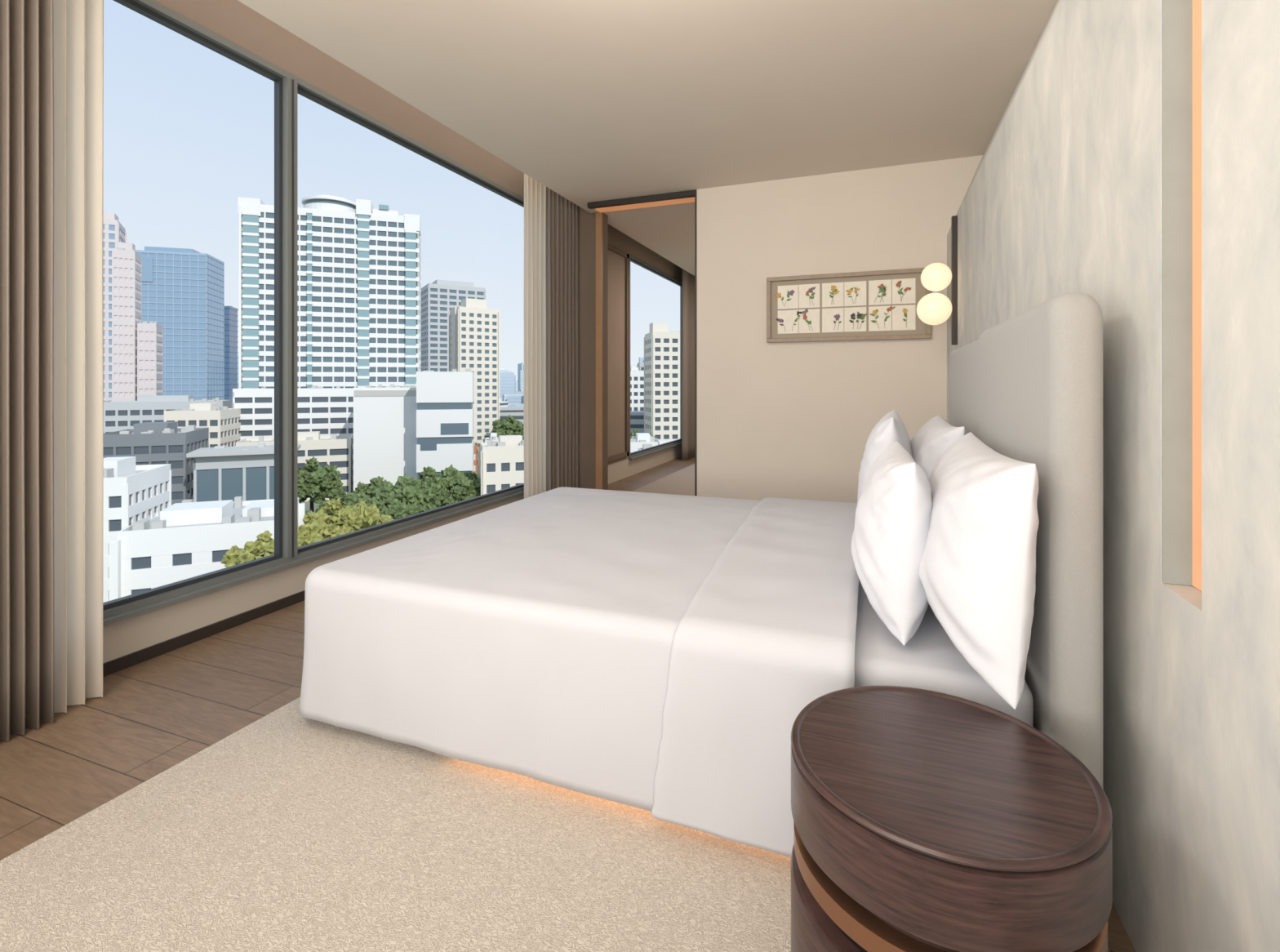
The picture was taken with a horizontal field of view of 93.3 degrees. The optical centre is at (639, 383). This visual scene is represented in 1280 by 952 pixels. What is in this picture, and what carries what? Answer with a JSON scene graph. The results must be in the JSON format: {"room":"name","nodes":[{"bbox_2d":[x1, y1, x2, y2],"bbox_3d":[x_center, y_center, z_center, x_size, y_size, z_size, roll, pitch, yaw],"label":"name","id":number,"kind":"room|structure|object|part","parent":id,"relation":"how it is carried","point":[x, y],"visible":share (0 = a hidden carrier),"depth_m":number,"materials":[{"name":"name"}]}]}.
{"room":"hotel room","nodes":[
{"label":"hotel room","id":0,"kind":"room"},
{"bbox_2d":[102,0,682,663],"bbox_3d":[-1.538,-0.430,5.042,0.100,3.460,14.300,0,0,21],"label":"wall","id":1,"kind":"structure","parent":0,"point":[233,20],"depth_m":3.85,"materials":[{"name":"beige paint"}]},
{"bbox_2d":[102,590,305,676],"bbox_3d":[-2.472,1.272,2.460,0.014,0.055,8.790,0,0,21],"label":"baseboard","id":2,"kind":"structure","parent":1,"relation":"attached to","point":[119,664],"depth_m":3.05,"materials":[{"name":"brown wood"}]},
{"bbox_2d":[102,0,524,626],"bbox_3d":[-1.927,-0.379,3.933,0.132,2.882,5.550,0,0,21],"label":"window","id":3,"kind":"structure","parent":1,"relation":"in","point":[286,554],"depth_m":3.53,"materials":[{"name":"metal"}]},
{"bbox_2d":[608,243,628,462],"bbox_3d":[-0.311,-0.400,8.041,0.029,2.800,0.780,0,0,21],"label":"trim","id":4,"kind":"structure","parent":1,"relation":"attached to","point":[611,247],"depth_m":8.35,"materials":[{"name":"brown wood"}]},
{"bbox_2d":[628,253,682,459],"bbox_3d":[0.323,-0.379,9.764,0.132,2.882,2.750,0,0,21],"label":"window","id":5,"kind":"structure","parent":1,"relation":"in","point":[640,453],"depth_m":9.31,"materials":[{"name":"metal"}]},
{"bbox_2d":[0,456,1135,951],"bbox_3d":[0.514,1.350,4.250,4.500,0.100,14.500,0,0,21],"label":"floor","id":6,"kind":"structure","parent":0,"point":[154,714],"depth_m":2.33,"materials":[{"name":"brown wood"}]},
{"bbox_2d":[0,697,791,951],"bbox_3d":[-0.361,1.294,1.425,2.700,0.012,6.800,0,0,21],"label":"carpet","id":7,"kind":"object","parent":6,"relation":"on","point":[290,831],"visible":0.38,"depth_m":1.61,"materials":[{"name":"beige carpet"}]},
{"bbox_2d":[299,486,1033,857],"bbox_3d":[0.177,0.969,2.816,2.442,0.637,2.139,0,0,21],"label":"bed","id":8,"kind":"object","parent":7,"relation":"on","point":[660,654],"visible":0.84,"depth_m":1.94,"materials":[{"name":"white fabric"}]},
{"bbox_2d":[299,486,761,811],"bbox_3d":[-0.012,0.956,2.891,2.033,0.568,2.099,0,0,21],"label":"duvet","id":9,"kind":"object","parent":8,"relation":"on","point":[606,644],"depth_m":2.00,"materials":[{"name":"white fabric"}]},
{"bbox_2d":[857,409,912,503],"bbox_3d":[1.131,0.422,2.781,0.242,0.576,0.798,0,0,25],"label":"pillow","id":10,"kind":"object","parent":8,"relation":"on","point":[890,428],"visible":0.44,"depth_m":2.50,"materials":[{"name":"fabric"}]},
{"bbox_2d":[851,440,932,645],"bbox_3d":[0.815,0.462,1.957,0.248,0.498,0.659,0,0,19],"label":"pillow","id":11,"kind":"object","parent":8,"relation":"on","point":[893,512],"visible":0.91,"depth_m":1.68,"materials":[{"name":"fabric"}]},
{"bbox_2d":[910,414,966,480],"bbox_3d":[1.301,0.438,2.712,0.262,0.559,0.930,0,0,20],"label":"pillow","id":12,"kind":"object","parent":8,"relation":"on","point":[936,435],"visible":0.28,"depth_m":2.42,"materials":[{"name":"fabric"}]},
{"bbox_2d":[919,431,1039,709],"bbox_3d":[0.948,0.441,1.772,0.269,0.534,0.924,0,0,25],"label":"pillow","id":13,"kind":"object","parent":8,"relation":"on","point":[977,567],"visible":0.93,"depth_m":1.39,"materials":[{"name":"fabric"}]},
{"bbox_2d":[791,685,1112,951],"bbox_3d":[0.574,1.003,1.175,0.544,0.568,0.544,0,0,21],"label":"nightstand","id":14,"kind":"object","parent":7,"relation":"on","point":[925,820],"visible":1,"depth_m":1.03,"materials":[{"name":"brown wood"}]},
{"bbox_2d":[632,463,694,495],"bbox_3d":[1.510,1.295,8.635,2.000,0.010,4.400,0,0,21],"label":"rug","id":15,"kind":"object","parent":6,"relation":"on","point":[682,482],"visible":0.07,"depth_m":7.74,"materials":[{"name":"carpet"}]},
{"bbox_2d":[577,205,608,489],"bbox_3d":[-0.612,-0.415,6.592,0.509,3.430,0.140,0,0,21],"label":"wall partition","id":16,"kind":"structure","parent":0,"point":[586,220],"depth_m":6.50,"materials":[{"name":"brown wood"}]},
{"bbox_2d":[595,212,602,489],"bbox_3d":[-0.436,-0.260,6.438,0.072,3.120,0.019,0,0,21],"label":"trim","id":17,"kind":"structure","parent":16,"relation":"attached to","point":[598,215],"depth_m":6.43,"materials":[{"name":"brown wood"}]},
{"bbox_2d":[237,0,1057,275],"bbox_3d":[0.468,-2.065,4.268,4.600,0.470,14.500,0,0,21],"label":"ceiling","id":18,"kind":"structure","parent":0,"point":[591,100],"depth_m":3.65,"materials":[{"name":"paint"}]},
{"bbox_2d":[0,0,53,741],"bbox_3d":[-2.468,-0.427,1.823,0.081,3.446,1.122,0,0,21],"label":"curtain","id":19,"kind":"object","parent":18,"relation":"hanging from","point":[26,26],"visible":1,"depth_m":2.27,"materials":[{"name":"brown fabric"}]},
{"bbox_2d":[53,0,103,712],"bbox_3d":[-2.267,-0.428,2.451,0.078,3.444,0.184,0,0,21],"label":"sheer curtain","id":20,"kind":"object","parent":18,"relation":"hanging from","point":[77,24],"visible":0.97,"depth_m":2.44,"materials":[{"name":"beige fabric"}]},
{"bbox_2d":[523,173,546,498],"bbox_3d":[-1.005,-0.428,5.728,0.086,3.444,0.323,0,0,21],"label":"sheer curtain","id":21,"kind":"object","parent":18,"relation":"hanging from","point":[535,193],"visible":0.88,"depth_m":5.71,"materials":[{"name":"beige fabric"}]},
{"bbox_2d":[545,186,577,491],"bbox_3d":[-0.809,-0.427,6.185,0.104,3.446,0.598,0,0,21],"label":"curtain","id":22,"kind":"object","parent":18,"relation":"hanging from","point":[562,214],"visible":0.73,"depth_m":6.13,"materials":[{"name":"brown fabric"}]},
{"bbox_2d":[681,268,694,460],"bbox_3d":[1.004,-0.427,10.878,0.111,3.446,1.403,0,0,21],"label":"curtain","id":23,"kind":"object","parent":18,"relation":"hanging from","point":[688,279],"visible":0.49,"depth_m":10.35,"materials":[{"name":"brown fabric"}]},
{"bbox_2d":[696,155,982,502],"bbox_3d":[1.819,-0.265,5.269,2.700,3.130,0.140,0,0,21],"label":"wall","id":24,"kind":"structure","parent":0,"point":[780,420],"depth_m":5.33,"materials":[{"name":"paint"}]},
{"bbox_2d":[586,189,696,496],"bbox_3d":[0.027,-0.264,5.960,1.139,3.128,0.149,0,0,21],"label":"trim","id":25,"kind":"structure","parent":24,"relation":"attached to","point":[688,193],"depth_m":5.77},
{"bbox_2d":[595,196,694,212],"bbox_3d":[0.063,-1.814,6.107,1.080,0.028,0.120,0,0,21],"label":"light strip","id":26,"kind":"object","parent":25,"relation":"attached to","point":[686,200],"visible":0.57,"depth_m":6.10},
{"bbox_2d":[766,267,931,342],"bbox_3d":[1.761,-0.660,5.189,1.330,0.580,0.049,0,0,21],"label":"botanical artwork","id":27,"kind":"object","parent":24,"relation":"attached to","point":[879,304],"visible":0.98,"depth_m":5.18,"materials":[{"name":"beige paper"}]},
{"bbox_2d":[946,0,1279,951],"bbox_3d":[1.266,-0.275,0.905,0.590,3.150,8.600,0,0,21],"label":"wall","id":28,"kind":"structure","parent":0,"point":[1064,196],"depth_m":1.26,"materials":[{"name":"paint"}]},
{"bbox_2d":[916,215,957,344],"bbox_3d":[2.133,-0.740,4.372,0.232,0.920,0.241,0,0,-30],"label":"wall lamp","id":29,"kind":"object","parent":28,"relation":"attached to","point":[933,308],"visible":1,"depth_m":4.31,"materials":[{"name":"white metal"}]},
{"bbox_3d":[2.130,-0.542,4.377,0.232,0.232,0.232,0,0,21],"label":"globe","id":30,"kind":"part","parent":29,"relation":"part of"},
{"bbox_3d":[2.143,-0.772,4.372,0.204,0.204,0.204,0,0,21],"label":"globe","id":31,"kind":"part","parent":29,"relation":"part of"},
{"bbox_2d":[949,293,1102,788],"bbox_3d":[1.435,0.532,2.410,0.173,1.495,2.270,0,0,21],"label":"headboard","id":32,"kind":"object","parent":28,"relation":"attached to","point":[1030,388],"visible":0.57,"depth_m":1.39,"materials":[{"name":"fabric"}]},
{"bbox_3d":[1.612,0.542,2.934,0.085,1.475,1.165,0,0,21],"label":"panel","id":33,"kind":"part","parent":32,"relation":"part of","materials":[{"name":"fabric"}]},
{"bbox_2d":[1161,0,1201,591],"bbox_3d":[1.084,-0.343,1.173,0.057,1.511,0.164,0,0,21],"label":"niche","id":34,"kind":"object","parent":28,"relation":"attached to","point":[1181,20],"visible":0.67,"depth_m":1.25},
{"label":"outside","id":35,"kind":"structure","parent":0,"visible":0},
{"bbox_2d":[301,456,478,513],"bbox_3d":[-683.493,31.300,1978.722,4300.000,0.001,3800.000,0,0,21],"label":"ground","id":36,"kind":"structure","parent":35,"point":[307,503],"depth_m":156.18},
{"bbox_2d":[102,211,126,400],"bbox_3d":[-215.083,-17.700,236.778,19.200,98.000,17.200,0,0,-32],"label":"residential tower","id":37,"kind":"structure","parent":36,"relation":"on","point":[113,232],"depth_m":233.42,"materials":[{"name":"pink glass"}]},
{"bbox_2d":[111,241,141,400],"bbox_3d":[-185.941,-9.700,219.150,6.400,82.000,9.600,0,0,-28],"label":"residential tower","id":38,"kind":"structure","parent":36,"relation":"on","point":[126,261],"depth_m":215.41,"materials":[{"name":"white concrete"}]},
{"bbox_2d":[102,456,171,602],"bbox_3d":[-72.324,20.800,82.841,8.900,21.000,13.700,0,0,-18],"label":"apartment block","id":39,"kind":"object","parent":36,"relation":"on","point":[132,493],"visible":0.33,"depth_m":80.14,"materials":[{"name":"white concrete"}]},
{"bbox_2d":[137,320,162,400],"bbox_3d":[-177.761,4.354,219.437,5.400,53.891,9.600,0,0,-27],"label":"residential tower","id":40,"kind":"structure","parent":36,"relation":"on","point":[149,334],"depth_m":215.62,"materials":[{"name":"pink concrete"}]},
{"bbox_2d":[103,421,208,505],"bbox_3d":[-100.705,19.700,125.808,14.500,23.200,15.500,0,0,-22],"label":"office block","id":41,"kind":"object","parent":36,"relation":"on","point":[150,442],"visible":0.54,"depth_m":120.74,"materials":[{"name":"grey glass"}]},
{"bbox_2d":[103,395,231,433],"bbox_3d":[-149.816,17.500,191.065,32.600,27.600,14.600,0,0,-25],"label":"block","id":42,"kind":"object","parent":36,"relation":"on","point":[118,415],"visible":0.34,"depth_m":183.26,"materials":[{"name":"white concrete"}]},
{"bbox_2d":[135,246,224,399],"bbox_3d":[-276.294,-24.200,362.729,37.550,111.000,26.750,0,0,-16],"label":"glass office tower","id":43,"kind":"structure","parent":36,"relation":"on","point":[183,289],"depth_m":352.89,"materials":[{"name":"blue glass"}]},
{"bbox_2d":[164,402,240,447],"bbox_3d":[-118.857,18.300,165.227,12.600,26.000,16.600,0,0,-17],"label":"block","id":44,"kind":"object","parent":36,"relation":"on","point":[224,424],"visible":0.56,"depth_m":159.10,"materials":[{"name":"beige concrete"}]},
{"bbox_2d":[108,496,305,600],"bbox_3d":[-60.049,24.200,86.461,19.200,14.200,19.200,0,0,-22],"label":"flat-roofed building","id":45,"kind":"structure","parent":36,"relation":"on","point":[188,539],"depth_m":78.13,"materials":[{"name":"white concrete"}]},
{"bbox_2d":[224,305,238,408],"bbox_3d":[-279.726,-10.644,406.668,11.500,83.889,14.500,0,0,-15],"label":"office tower","id":46,"kind":"structure","parent":36,"relation":"on","point":[231,315],"depth_m":403.31,"materials":[{"name":"blue glass"}]},
{"bbox_2d":[186,443,300,502],"bbox_3d":[-80.005,21.907,123.277,18.000,18.785,12.000,0,0,-25],"label":"pavilion hall","id":47,"kind":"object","parent":36,"relation":"on","point":[220,473],"visible":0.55,"depth_m":118.93,"materials":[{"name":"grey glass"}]},
{"bbox_2d":[220,529,302,567],"bbox_3d":[-43.198,24.112,69.832,7.526,14.377,8.365,0,0,6],"label":"tree","id":48,"kind":"object","parent":36,"relation":"on","point":[264,546],"visible":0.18,"depth_m":68.08,"materials":[{"name":"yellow plant"}]},
{"bbox_2d":[235,431,352,502],"bbox_3d":[-93.576,22.300,165.322,26.600,18.000,12.600,0,0,-24],"label":"block","id":49,"kind":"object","parent":36,"relation":"on","point":[332,450],"visible":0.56,"depth_m":163.63,"materials":[{"name":"beige concrete"}]},
{"bbox_2d":[271,536,323,546],"bbox_3d":[-44.258,24.978,76.161,8.351,12.643,8.650,0,0,21],"label":"tree","id":50,"kind":"object","parent":36,"relation":"on","point":[316,539],"visible":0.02,"depth_m":77.76,"materials":[{"name":"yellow plant"}]},
{"bbox_2d":[298,496,310,502],"bbox_3d":[-78.043,25.177,135.112,9.924,12.245,9.915,0,0,21],"label":"tree","id":51,"kind":"object","parent":36,"relation":"on","point":[303,499],"visible":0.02,"depth_m":133.52,"materials":[{"name":"green plant"}]},
{"bbox_2d":[232,385,399,486],"bbox_3d":[-95.694,15.914,187.458,49.500,30.772,11.500,0,0,-21],"label":"podium","id":52,"kind":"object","parent":36,"relation":"on","point":[328,411],"visible":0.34,"depth_m":179.89,"materials":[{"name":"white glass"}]},
{"bbox_2d":[297,511,342,546],"bbox_3d":[-53.607,25.967,98.272,12.017,10.666,12.156,0,0,21],"label":"tree","id":53,"kind":"object","parent":36,"relation":"on","point":[330,529],"visible":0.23,"depth_m":96.36,"materials":[{"name":"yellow plant"}]},
{"bbox_2d":[297,456,345,512],"bbox_3d":[-71.437,23.526,131.753,12.577,15.549,12.375,0,0,21],"label":"tree","id":54,"kind":"object","parent":36,"relation":"on","point":[317,482],"visible":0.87,"depth_m":129.35,"materials":[{"name":"green plant"}]},
{"bbox_2d":[237,195,421,388],"bbox_3d":[-104.475,-16.000,208.617,54.200,94.600,19.200,0,0,-18],"label":"tower","id":55,"kind":"structure","parent":36,"relation":"on","point":[359,264],"depth_m":201.17,"materials":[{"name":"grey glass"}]},
{"bbox_2d":[297,497,380,540],"bbox_3d":[-51.457,25.171,100.817,14.437,12.258,15.136,0,0,21],"label":"tree","id":56,"kind":"object","parent":36,"relation":"on","point":[365,516],"visible":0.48,"depth_m":99.51,"materials":[{"name":"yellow plant"}]},
{"bbox_2d":[315,488,368,514],"bbox_3d":[-61.873,26.579,125.220,11.504,9.443,11.505,0,0,21],"label":"tree","id":57,"kind":"object","parent":36,"relation":"on","point":[345,498],"visible":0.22,"depth_m":125.06,"materials":[{"name":"green plant"}]},
{"bbox_2d":[343,497,368,507],"bbox_3d":[-55.946,27.166,123.080,9.096,8.267,8.650,0,0,21],"label":"tree","id":58,"kind":"object","parent":36,"relation":"on","point":[350,503],"visible":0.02,"depth_m":122.31,"materials":[{"name":"green plant"}]},
{"bbox_2d":[333,500,395,528],"bbox_3d":[-49.120,25.842,105.431,12.027,10.915,11.392,0,0,21],"label":"tree","id":59,"kind":"object","parent":36,"relation":"on","point":[384,518],"visible":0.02,"depth_m":104.95,"materials":[{"name":"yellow plant"}]},
{"bbox_2d":[353,475,392,498],"bbox_3d":[-59.580,26.141,137.750,9.885,10.319,10.186,0,0,21],"label":"tree","id":60,"kind":"object","parent":36,"relation":"on","point":[366,488],"visible":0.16,"depth_m":135.39,"materials":[{"name":"green plant"}]},
{"bbox_2d":[237,374,524,406],"bbox_3d":[-261.632,9.996,680.714,638.774,45.521,619.909,0,0,21],"label":"city","id":61,"kind":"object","parent":36,"relation":"on","point":[508,392],"visible":0.02,"depth_m":660.58},
{"bbox_2d":[353,384,417,490],"bbox_3d":[-70.781,15.705,170.821,16.500,31.189,18.650,0,0,-19],"label":"building","id":62,"kind":"structure","parent":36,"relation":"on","point":[385,439],"depth_m":161.96,"materials":[{"name":"white concrete"}]},
{"bbox_2d":[365,490,418,519],"bbox_3d":[-48.713,26.138,118.182,11.058,10.323,10.597,0,0,21],"label":"tree","id":63,"kind":"object","parent":36,"relation":"on","point":[397,509],"visible":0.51,"depth_m":115.83,"materials":[{"name":"green plant"}]},
{"bbox_2d":[370,475,442,514],"bbox_3d":[-47.500,25.155,123.861,14.294,12.291,14.767,0,0,21],"label":"tree","id":64,"kind":"object","parent":36,"relation":"on","point":[406,494],"visible":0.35,"depth_m":121.93,"materials":[{"name":"green plant"}]},
{"bbox_2d":[393,466,454,506],"bbox_3d":[-45.169,24.346,127.647,14.404,13.908,15.093,0,0,21],"label":"tree","id":65,"kind":"object","parent":36,"relation":"on","point":[428,471],"visible":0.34,"depth_m":125.67,"materials":[{"name":"green plant"}]},
{"bbox_2d":[237,353,644,391],"bbox_3d":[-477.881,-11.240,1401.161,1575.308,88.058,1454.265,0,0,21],"label":"skyline","id":66,"kind":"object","parent":36,"relation":"on","point":[520,366],"depth_m":1135.55},
{"bbox_2d":[416,368,473,478],"bbox_3d":[-52.457,13.579,163.765,14.000,35.442,12.550,0,0,-14],"label":"office block","id":67,"kind":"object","parent":36,"relation":"on","point":[444,399],"visible":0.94,"depth_m":157.75,"materials":[{"name":"grey concrete"}]},
{"bbox_2d":[417,463,480,506],"bbox_3d":[-41.641,24.385,131.010,15.870,13.830,15.350,0,0,21],"label":"tree","id":68,"kind":"object","parent":36,"relation":"on","point":[463,488],"visible":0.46,"depth_m":128.00,"materials":[{"name":"green plant"}]},
{"bbox_2d":[421,279,485,371],"bbox_3d":[-105.861,-12.700,340.583,31.200,88.000,25.200,0,0,-31],"label":"apartment tower","id":69,"kind":"structure","parent":36,"relation":"on","point":[438,297],"depth_m":326.85,"materials":[{"name":"grey concrete"}]},
{"bbox_2d":[447,471,480,494],"bbox_3d":[-37.889,25.374,134.972,13.406,11.852,13.345,0,0,21],"label":"tree","id":70,"kind":"object","parent":36,"relation":"on","point":[469,473],"visible":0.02,"depth_m":134.24,"materials":[{"name":"green plant"}]},
{"bbox_2d":[448,297,499,456],"bbox_3d":[-72.704,-2.700,264.805,18.750,68.000,13.500,0,0,-35],"label":"apartment tower","id":71,"kind":"structure","parent":36,"relation":"on","point":[473,328],"depth_m":260.40,"materials":[{"name":"beige concrete"}]},
{"bbox_2d":[472,441,477,472],"bbox_3d":[-52.142,24.000,184.265,5.100,14.600,9.500,0,0,-16],"label":"building","id":72,"kind":"structure","parent":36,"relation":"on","point":[475,444],"depth_m":180.33,"materials":[{"name":"orange concrete"}]},
{"bbox_2d":[484,432,498,442],"bbox_3d":[-45.030,23.250,186.131,5.100,16.100,9.500,0,0,-14],"label":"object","id":73,"kind":"object","parent":36,"relation":"on","point":[493,436],"visible":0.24,"depth_m":184.29,"materials":[{"name":"white concrete"}]},
{"bbox_2d":[483,431,511,442],"bbox_3d":[-49.159,24.201,214.746,14.251,14.199,15.786,0,0,21],"label":"tree","id":74,"kind":"object","parent":36,"relation":"on","point":[500,433],"visible":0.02,"depth_m":214.04,"materials":[{"name":"green plant"}]},
{"bbox_2d":[478,435,524,495],"bbox_3d":[-28.602,21.400,133.445,13.200,19.800,10.200,0,0,-18],"label":"building","id":75,"kind":"structure","parent":36,"relation":"on","point":[500,463],"depth_m":128.59,"materials":[{"name":"beige concrete"}]},
{"bbox_2d":[492,414,524,439],"bbox_3d":[-54.574,22.161,253.905,17.493,18.277,17.916,0,0,21],"label":"tree","id":76,"kind":"object","parent":36,"relation":"on","point":[510,425],"visible":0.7,"depth_m":249.39,"materials":[{"name":"green plant"}]},
{"bbox_2d":[499,398,644,432],"bbox_3d":[-134.377,20.978,373.421,375.998,23.624,393.018,0,0,21],"label":"low-rise neighbourhood","id":77,"kind":"structure","parent":36,"relation":"on","point":[637,417],"depth_m":271.04,"materials":[{"name":"grey concrete"}]},
{"bbox_2d":[630,367,644,410],"bbox_3d":[-2.560,12.000,266.940,9.000,38.600,11.000,0,0,-8],"label":"apartment block","id":78,"kind":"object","parent":36,"relation":"on","point":[637,376],"visible":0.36,"depth_m":261.93,"materials":[{"name":"white concrete"}]},
{"bbox_2d":[636,360,644,370],"bbox_3d":[3.396,9.000,334.935,9.000,44.600,11.000,0,0,-7],"label":"apartment block","id":79,"kind":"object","parent":36,"relation":"on","point":[640,365],"visible":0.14,"depth_m":329.50,"materials":[{"name":"white concrete"}]},
{"bbox_2d":[630,428,657,439],"bbox_3d":[-1.458,22.999,199.866,14.144,16.603,14.496,0,0,21],"label":"tree","id":80,"kind":"object","parent":36,"relation":"on","point":[633,433],"visible":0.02,"depth_m":199.22,"materials":[{"name":"green plant"}]},
{"bbox_2d":[630,432,660,453],"bbox_3d":[0.722,22.000,154.456,8.600,18.600,9.600,0,0,-7],"label":"house","id":81,"kind":"structure","parent":36,"relation":"on","point":[637,442],"depth_m":152.15,"materials":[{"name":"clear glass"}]},
{"bbox_2d":[638,440,671,450],"bbox_3d":[6.190,21.500,123.312,12.800,19.600,7.800,0,0,-5],"label":"house","id":82,"kind":"structure","parent":36,"relation":"on","point":[644,446],"depth_m":122.82,"materials":[{"name":"white concrete"}]},
{"bbox_2d":[644,322,679,440],"bbox_3d":[9.884,4.300,228.585,14.200,54.000,15.200,0,0,-11],"label":"apartment block","id":83,"kind":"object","parent":36,"relation":"on","point":[661,346],"visible":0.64,"depth_m":221.48,"materials":[{"name":"beige concrete"}]}
]}

